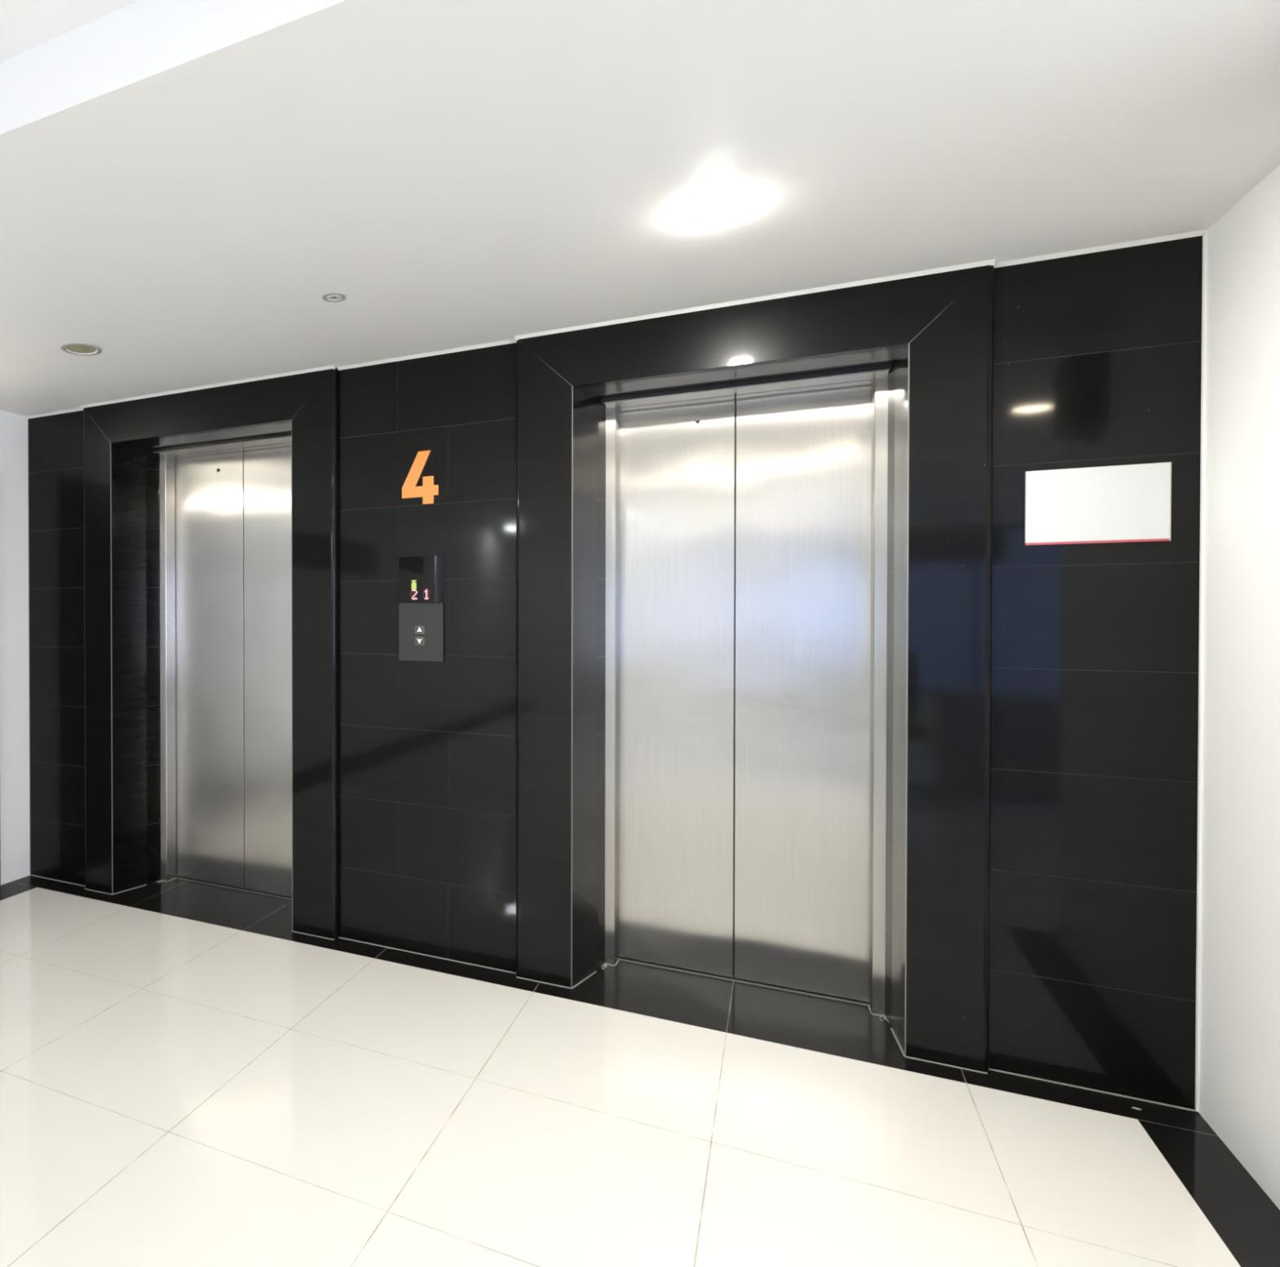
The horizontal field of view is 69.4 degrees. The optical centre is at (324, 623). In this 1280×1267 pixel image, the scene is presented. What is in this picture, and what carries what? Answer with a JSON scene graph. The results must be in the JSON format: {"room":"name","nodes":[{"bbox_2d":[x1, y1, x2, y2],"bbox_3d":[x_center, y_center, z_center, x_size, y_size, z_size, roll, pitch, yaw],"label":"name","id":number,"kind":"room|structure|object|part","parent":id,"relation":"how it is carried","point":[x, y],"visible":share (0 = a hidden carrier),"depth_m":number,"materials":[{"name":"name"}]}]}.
{"room":"lobby","nodes":[
{"label":"lobby","id":0,"kind":"room"},
{"bbox_2d":[0,409,29,884],"bbox_3d":[-3.629,0.056,0.440,0.200,2.479,9.700,0,1,28],"label":"wall","id":1,"kind":"structure","parent":0,"point":[14,532],"depth_m":4.13,"materials":[{"name":"white paint"}]},
{"bbox_2d":[27,410,85,886],"bbox_3d":[-1.194,0.115,4.323,0.389,2.279,0.453,0,1,28],"label":"wall","id":2,"kind":"structure","parent":0,"point":[55,460],"depth_m":4.13,"materials":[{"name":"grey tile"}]},
{"bbox_2d":[338,342,516,973],"bbox_3d":[0.480,0.121,3.417,0.722,2.279,0.453,0,1,28],"label":"wall","id":3,"kind":"structure","parent":0,"point":[428,748],"depth_m":3.20,"materials":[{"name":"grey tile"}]},
{"bbox_2d":[401,450,438,504],"bbox_3d":[0.361,-0.552,3.218,0.147,0.200,0.006,0,1,28],"label":"number","id":4,"kind":"object","parent":3,"relation":"attached to","point":[409,490],"depth_m":3.21,"materials":[{"name":"orange plastic"}]},
{"bbox_2d":[399,555,444,661],"bbox_3d":[0.362,-0.055,3.213,0.179,0.396,0.021,0,1,28],"label":"panel","id":5,"kind":"object","parent":3,"relation":"attached to","point":[421,579],"visible":1,"depth_m":3.21,"materials":[{"name":"black metal"}]},
{"bbox_2d":[26,228,1208,418],"bbox_3d":[0.387,-1.011,3.176,4.252,0.010,0.053,0,1,28],"label":"trim","id":6,"kind":"structure","parent":3,"relation":"attached to","point":[1199,233],"depth_m":2.70,"materials":[{"name":"white paint"}]},
{"bbox_2d":[0,0,1279,416],"bbox_3d":[0.523,-1.142,-1.877,9.901,0.350,9.800,0,1,28],"label":"ceiling","id":7,"kind":"structure","parent":0,"point":[184,184],"depth_m":1.83,"materials":[{"name":"white paint"}]},
{"bbox_2d":[60,342,102,355],"bbox_3d":[-0.898,-1.011,3.130,0.148,0.005,0.148,0,1,28],"label":"recessed light","id":8,"kind":"object","parent":7,"relation":"in","point":[73,348],"visible":1,"depth_m":3.13,"materials":[{"name":"grey metal"}]},
{"bbox_2d":[321,292,346,302],"bbox_3d":[0.029,-1.007,2.622,0.077,0.005,0.077,0,1,28],"label":"sprinkler head","id":9,"kind":"object","parent":7,"relation":"in","point":[330,296],"visible":1,"depth_m":2.62,"materials":[{"name":"grey metal"}]},
{"bbox_2d":[690,198,738,219],"bbox_3d":[0.946,-1.002,2.061,0.108,0.007,0.108,0,1,28],"label":"recessed light","id":10,"kind":"object","parent":7,"relation":"in","point":[716,208],"visible":1,"depth_m":2.05,"materials":[{"name":"white ceramic"}]},
{"bbox_2d":[0,875,1279,1266],"bbox_3d":[0.527,1.362,-1.852,9.901,0.100,9.800,0,1,28],"label":"floor","id":11,"kind":"structure","parent":0,"point":[189,1077],"depth_m":2.17,"materials":[{"name":"tile"}]},
{"bbox_2d":[83,367,339,940],"bbox_3d":[-0.458,0.119,3.859,1.345,2.278,0.399,0,1,28],"label":"elevator","id":12,"kind":"object","parent":11,"relation":"on","point":[211,581],"visible":1,"depth_m":3.96,"materials":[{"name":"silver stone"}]},
{"bbox_3d":[-1.056,0.117,3.983,0.174,2.276,0.042,0,1,28],"label":"surround post","id":13,"kind":"part","parent":12,"relation":"part of","materials":[{"name":"black stone"}]},
{"bbox_3d":[-0.557,0.196,4.092,0.408,2.102,0.025,0,1,28],"label":"door panel","id":14,"kind":"part","parent":12,"relation":"part of","materials":[{"name":"metal"}]},
{"bbox_3d":[-0.192,0.197,3.894,0.416,2.102,0.025,0,1,28],"label":"door panel","id":15,"kind":"part","parent":12,"relation":"part of","materials":[{"name":"metal"}]},
{"bbox_3d":[-0.037,0.121,3.432,0.198,2.276,0.042,0,1,28],"label":"surround post","id":16,"kind":"part","parent":12,"relation":"part of","materials":[{"name":"black stone"}]},
{"bbox_2d":[515,264,994,1074],"bbox_3d":[1.367,0.126,2.871,1.356,2.278,0.399,0,1,28],"label":"elevator","id":17,"kind":"object","parent":11,"relation":"on","point":[753,540],"visible":1,"depth_m":2.91,"materials":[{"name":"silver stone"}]},
{"bbox_3d":[0.774,0.125,2.993,0.197,2.276,0.042,0,1,28],"label":"surround post","id":18,"kind":"part","parent":17,"relation":"part of","materials":[{"name":"black stone"}]},
{"bbox_3d":[1.275,0.208,3.101,0.398,2.092,0.025,0,1,28],"label":"door panel","id":19,"kind":"part","parent":17,"relation":"part of","materials":[{"name":"metal"}]},
{"bbox_3d":[1.639,0.209,2.904,0.422,2.092,0.025,0,1,28],"label":"door panel","id":20,"kind":"part","parent":17,"relation":"part of","materials":[{"name":"metal"}]},
{"bbox_3d":[1.794,0.129,2.441,0.196,2.276,0.042,0,1,28],"label":"surround post","id":21,"kind":"part","parent":17,"relation":"part of","materials":[{"name":"black stone"}]},
{"bbox_2d":[988,233,1205,1111],"bbox_3d":[2.184,0.128,2.495,0.435,2.279,0.454,0,1,28],"label":"wall","id":22,"kind":"structure","parent":0,"point":[1097,356],"depth_m":2.29,"materials":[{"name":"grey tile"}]},
{"bbox_2d":[1024,462,1171,545],"bbox_3d":[2.080,-0.319,2.289,0.298,0.205,0.008,0,1,28],"label":"blank sign","id":23,"kind":"object","parent":22,"relation":"attached to","point":[1129,503],"visible":1,"depth_m":2.28,"materials":[{"name":"white plastic"}]},
{"bbox_2d":[1195,233,1207,1111],"bbox_3d":[2.264,0.133,2.192,0.006,2.266,0.009,0,1,28],"label":"trim","id":24,"kind":"structure","parent":22,"relation":"attached to","point":[1204,236],"depth_m":2.19,"materials":[{"name":"white paint"}]},
{"bbox_2d":[1198,164,1279,1209],"bbox_3d":[4.394,0.093,0.607,5.249,2.379,1.770,0,1,28],"label":"wall","id":25,"kind":"structure","parent":0,"point":[1239,1100],"depth_m":2.00,"materials":[{"name":"white paint"}]}
]}

